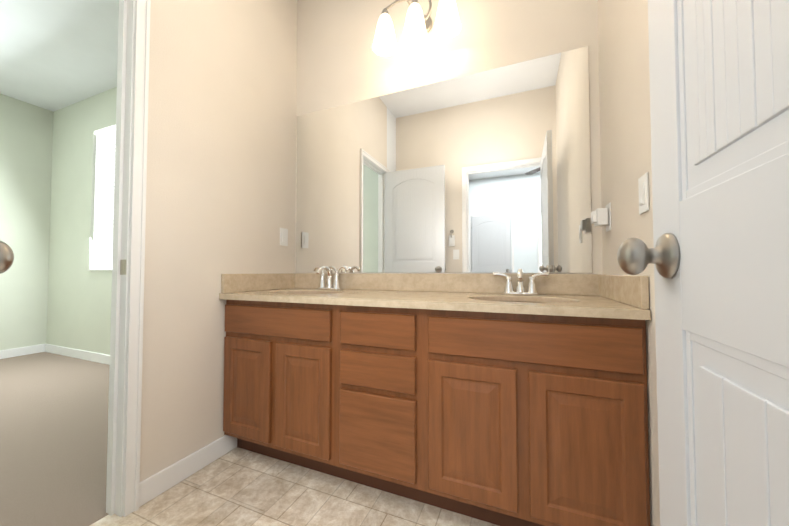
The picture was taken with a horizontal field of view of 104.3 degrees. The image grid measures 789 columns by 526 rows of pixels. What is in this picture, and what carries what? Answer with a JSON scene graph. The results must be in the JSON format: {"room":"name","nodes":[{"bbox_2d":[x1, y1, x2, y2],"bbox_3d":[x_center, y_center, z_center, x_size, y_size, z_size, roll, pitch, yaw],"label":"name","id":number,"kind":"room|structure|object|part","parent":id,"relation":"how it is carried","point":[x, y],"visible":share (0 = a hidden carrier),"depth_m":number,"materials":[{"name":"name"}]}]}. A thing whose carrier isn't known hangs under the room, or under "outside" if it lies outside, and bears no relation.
{"room":"bathroom","nodes":[
{"label":"bathroom","id":0,"kind":"room"},
{"bbox_2d":[0,241,13,273],"bbox_3d":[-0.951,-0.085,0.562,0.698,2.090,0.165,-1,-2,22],"label":"door knob","id":1,"kind":"object","parent":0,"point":[6,257],"depth_m":0.51,"materials":[{"name":"silver metal"}]},
{"bbox_2d":[0,94,53,349],"bbox_3d":[-5.191,-0.460,1.343,0.120,2.900,5.140,-1,-2,22],"label":"wall","id":2,"kind":"structure","parent":0,"point":[26,135],"depth_m":3.51,"materials":[{"name":"paint"}]},
{"bbox_2d":[0,344,44,358],"bbox_3d":[-5.110,0.942,1.328,0.013,0.095,5.007,-1,-2,22],"label":"baseboard","id":3,"kind":"structure","parent":2,"relation":"attached to","point":[15,352],"depth_m":3.47,"materials":[{"name":"white wood"}]},
{"bbox_2d":[0,352,109,525],"bbox_3d":[-3.440,0.995,0.644,3.860,0.052,5.260,-1,-2,22],"label":"floor carpet","id":4,"kind":"object","parent":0,"point":[54,408],"depth_m":1.73,"materials":[{"name":"beige carpet"}]},
{"bbox_2d":[0,0,118,111],"bbox_3d":[-1.739,-1.998,0.026,7.540,0.100,5.260,-1,-2,22],"label":"ceiling","id":5,"kind":"structure","parent":0,"point":[55,55],"depth_m":2.70,"materials":[{"name":"white paint"}]},
{"bbox_2d":[46,87,116,354],"bbox_3d":[-3.472,-0.401,3.478,1.670,2.900,0.120,-1,-2,22],"label":"wall","id":6,"kind":"structure","parent":0,"point":[73,177],"depth_m":3.46,"materials":[{"name":"paint"}]},
{"bbox_2d":[88,125,115,269],"bbox_3d":[-3.006,-0.689,3.279,0.650,1.535,0.116,-1,-2,22],"label":"bedroom window","id":7,"kind":"structure","parent":6,"relation":"in","point":[103,211],"depth_m":3.31,"materials":[{"name":"white"}]},
{"bbox_2d":[140,0,296,481],"bbox_3d":[-0.914,-0.450,1.708,0.090,2.900,0.962,-1,-2,22],"label":"wall","id":8,"kind":"structure","parent":0,"point":[221,165],"depth_m":1.52,"materials":[{"name":"beige paint"}]},
{"bbox_2d":[106,0,134,516],"bbox_3d":[-1.216,-0.081,0.966,0.090,2.120,0.621,-1,-2,22],"label":"door frame","id":9,"kind":"structure","parent":8,"relation":"attached to","point":[118,337],"depth_m":1.23,"materials":[{"name":"white wood"}]},
{"bbox_2d":[123,0,150,516],"bbox_3d":[-1.164,-0.098,0.945,0.022,2.153,0.687,-1,-2,22],"label":"door frame","id":10,"kind":"structure","parent":8,"relation":"in","point":[132,435],"depth_m":1.23,"materials":[{"name":"white wood"}]},
{"bbox_2d":[139,435,236,506],"bbox_3d":[-0.948,0.946,1.452,0.013,0.095,0.469,-1,-2,22],"label":"baseboard","id":11,"kind":"structure","parent":8,"relation":"attached to","point":[160,482],"depth_m":1.40,"materials":[{"name":"white wood"}]},
{"bbox_2d":[221,273,294,292],"bbox_3d":[-0.790,0.114,1.843,0.020,0.100,0.546,-1,-2,22],"label":"backsplash","id":12,"kind":"structure","parent":8,"relation":"attached to","point":[230,283],"depth_m":1.78,"materials":[{"name":"beige stone"}]},
{"bbox_2d":[280,228,287,245],"bbox_3d":[-0.727,-0.171,2.020,0.008,0.114,0.070,-1,-2,22],"label":"outlet","id":13,"kind":"object","parent":8,"relation":"attached to","point":[283,236],"visible":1,"depth_m":2.02,"materials":[{"name":"white plastic"}]},
{"bbox_2d":[90,447,498,525],"bbox_3d":[-0.213,1.002,0.887,1.920,0.050,1.990,-1,-2,22],"label":"floor","id":14,"kind":"structure","parent":0,"point":[237,486],"depth_m":1.26,"materials":[{"name":"beige tile"}]},
{"bbox_2d":[223,301,649,525],"bbox_3d":[0.037,0.589,1.507,1.796,0.811,0.552,-1,-2,22],"label":"bathroom vanity","id":15,"kind":"object","parent":14,"relation":"on","point":[519,398],"depth_m":1.14,"materials":[{"name":"brown wood"}]},
{"bbox_3d":[-0.741,0.626,1.538,0.308,0.484,0.018,-1,-2,22],"label":"door","id":16,"kind":"part","parent":15,"relation":"part of","materials":[{"name":"brown wood"}]},
{"bbox_3d":[-0.423,0.622,1.407,0.304,0.484,0.018,-1,-2,22],"label":"door","id":17,"kind":"part","parent":15,"relation":"part of","materials":[{"name":"brown wood"}]},
{"bbox_3d":[-0.076,0.702,1.261,0.344,0.316,0.018,-1,-2,22],"label":"drawer","id":18,"kind":"part","parent":15,"relation":"part of","materials":[{"name":"brown wood"}]},
{"bbox_3d":[-0.076,0.447,1.268,0.344,0.142,0.018,-1,-2,22],"label":"drawer","id":19,"kind":"part","parent":15,"relation":"part of","materials":[{"name":"brown wood"}]},
{"bbox_3d":[-0.076,0.278,1.273,0.344,0.140,0.018,-1,-2,22],"label":"drawer","id":20,"kind":"part","parent":15,"relation":"part of","materials":[{"name":"brown wood"}]},
{"bbox_2d":[219,289,650,320],"bbox_3d":[0.032,0.170,1.506,1.796,0.030,0.578,-1,-2,22],"label":"countertop","id":21,"kind":"structure","parent":15,"relation":"on","point":[529,304],"depth_m":1.27,"materials":[{"name":"beige stone"}]},
{"bbox_2d":[313,265,348,289],"bbox_3d":[-0.424,0.088,1.861,0.266,0.152,0.158,-1,-2,22],"label":"faucet","id":22,"kind":"object","parent":21,"relation":"on","point":[323,285],"depth_m":1.89,"materials":[{"name":"silver metal"}]},
{"bbox_2d":[493,268,548,294],"bbox_3d":[0.592,0.089,1.442,0.252,0.127,0.158,-1,-2,22],"label":"faucet","id":23,"kind":"object","parent":21,"relation":"on","point":[532,289],"depth_m":1.47,"materials":[{"name":"silver metal"}]},
{"bbox_3d":[0.277,0.614,1.118,0.316,0.484,0.018,-1,-2,22],"label":"door","id":24,"kind":"part","parent":15,"relation":"part of","materials":[{"name":"brown wood"}]},
{"bbox_3d":[0.607,0.610,0.982,0.320,0.484,0.018,-1,-2,22],"label":"door","id":25,"kind":"part","parent":15,"relation":"part of","materials":[{"name":"brown wood"}]},
{"bbox_2d":[295,0,602,273],"bbox_3d":[0.189,-0.445,1.904,1.980,2.900,0.240,-1,-2,22],"label":"wall","id":26,"kind":"structure","parent":0,"point":[340,61],"depth_m":1.78,"materials":[{"name":"beige paint"}]},
{"bbox_2d":[372,0,460,56],"bbox_3d":[0.124,-1.353,1.707,0.500,0.261,0.215,-1,-2,22],"label":"sconce","id":27,"kind":"object","parent":26,"relation":"attached to","point":[418,25],"visible":1,"depth_m":1.67,"materials":[{"name":"white glass"}]},
{"bbox_3d":[-0.054,-1.314,1.741,0.144,0.185,0.144,-1,-2,22],"label":"lamp shade","id":28,"kind":"part","parent":27,"relation":"part of","materials":[{"name":"white glass"}]},
{"bbox_3d":[0.111,-1.316,1.673,0.144,0.185,0.144,-1,-2,22],"label":"lamp shade","id":29,"kind":"part","parent":27,"relation":"part of","materials":[{"name":"white glass"}]},
{"bbox_3d":[0.276,-1.318,1.606,0.144,0.185,0.144,-1,-2,22],"label":"lamp shade","id":30,"kind":"part","parent":27,"relation":"part of","materials":[{"name":"white glass"}]},
{"bbox_2d":[296,46,591,272],"bbox_3d":[0.127,-0.490,1.796,1.745,1.092,0.005,-1,-2,22],"label":"vanity mirror","id":31,"kind":"object","parent":26,"relation":"attached to","point":[487,171],"visible":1,"depth_m":1.70,"materials":[{"name":"clear glass"}]},
{"bbox_2d":[295,273,598,296],"bbox_3d":[0.138,0.112,1.766,1.796,0.100,0.020,-1,-2,22],"label":"backsplash","id":32,"kind":"structure","parent":26,"relation":"attached to","point":[495,282],"depth_m":1.66,"materials":[{"name":"beige stone"}]},
{"bbox_2d":[598,0,659,525],"bbox_3d":[0.660,-0.482,0.569,0.090,2.900,1.870,-1,-2,22],"label":"wall","id":33,"kind":"structure","parent":0,"point":[624,103],"depth_m":1.07,"materials":[{"name":"beige paint"}]},
{"bbox_2d":[591,203,610,231],"bbox_3d":[0.893,-0.196,1.330,0.062,0.114,0.070,-1,-2,22],"label":"outlet","id":34,"kind":"object","parent":33,"relation":"attached to","point":[599,217],"depth_m":1.30,"materials":[{"name":"white plastic"}]},
{"bbox_2d":[599,274,648,308],"bbox_3d":[0.851,0.095,1.166,0.020,0.100,0.546,-1,-2,22],"label":"backsplash","id":35,"kind":"structure","parent":33,"relation":"attached to","point":[629,289],"depth_m":1.04,"materials":[{"name":"beige stone"}]},
{"bbox_2d":[638,172,648,213],"bbox_3d":[0.761,-0.211,0.941,0.010,0.114,0.070,-1,-2,22],"label":"light switch","id":36,"kind":"object","parent":33,"relation":"attached to","point":[643,186],"visible":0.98,"depth_m":0.93,"materials":[{"name":"white plastic"}]},
{"bbox_3d":[-1.702,-0.421,2.748,2.160,2.900,0.120,-1,-2,22],"label":"wall","id":37,"kind":"structure","parent":0,"visible":0},
{"bbox_2d":[45,344,109,364],"bbox_3d":[-2.450,0.988,2.945,3.697,0.095,0.013,-1,-2,22],"label":"baseboard","id":38,"kind":"structure","parent":37,"relation":"attached to","point":[83,354],"depth_m":3.35,"materials":[{"name":"white wood"}]},
{"bbox_3d":[-1.022,-0.492,0.202,0.860,2.900,0.090,-1,-2,22],"label":"wall","id":39,"kind":"structure","parent":0,"visible":0},
{"bbox_2d":[617,0,788,525],"bbox_3d":[0.295,-0.097,0.139,0.165,2.090,0.818,-1,-2,23],"label":"entry door","id":40,"kind":"structure","parent":39,"relation":"in","point":[717,255],"depth_m":0.34,"materials":[{"name":"white wood"}]},
{"bbox_3d":[0.434,-0.011,0.466,0.165,0.068,0.104,-1,-2,23],"label":"knob","id":41,"kind":"part","parent":40,"relation":"part of","materials":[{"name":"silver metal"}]}
]}

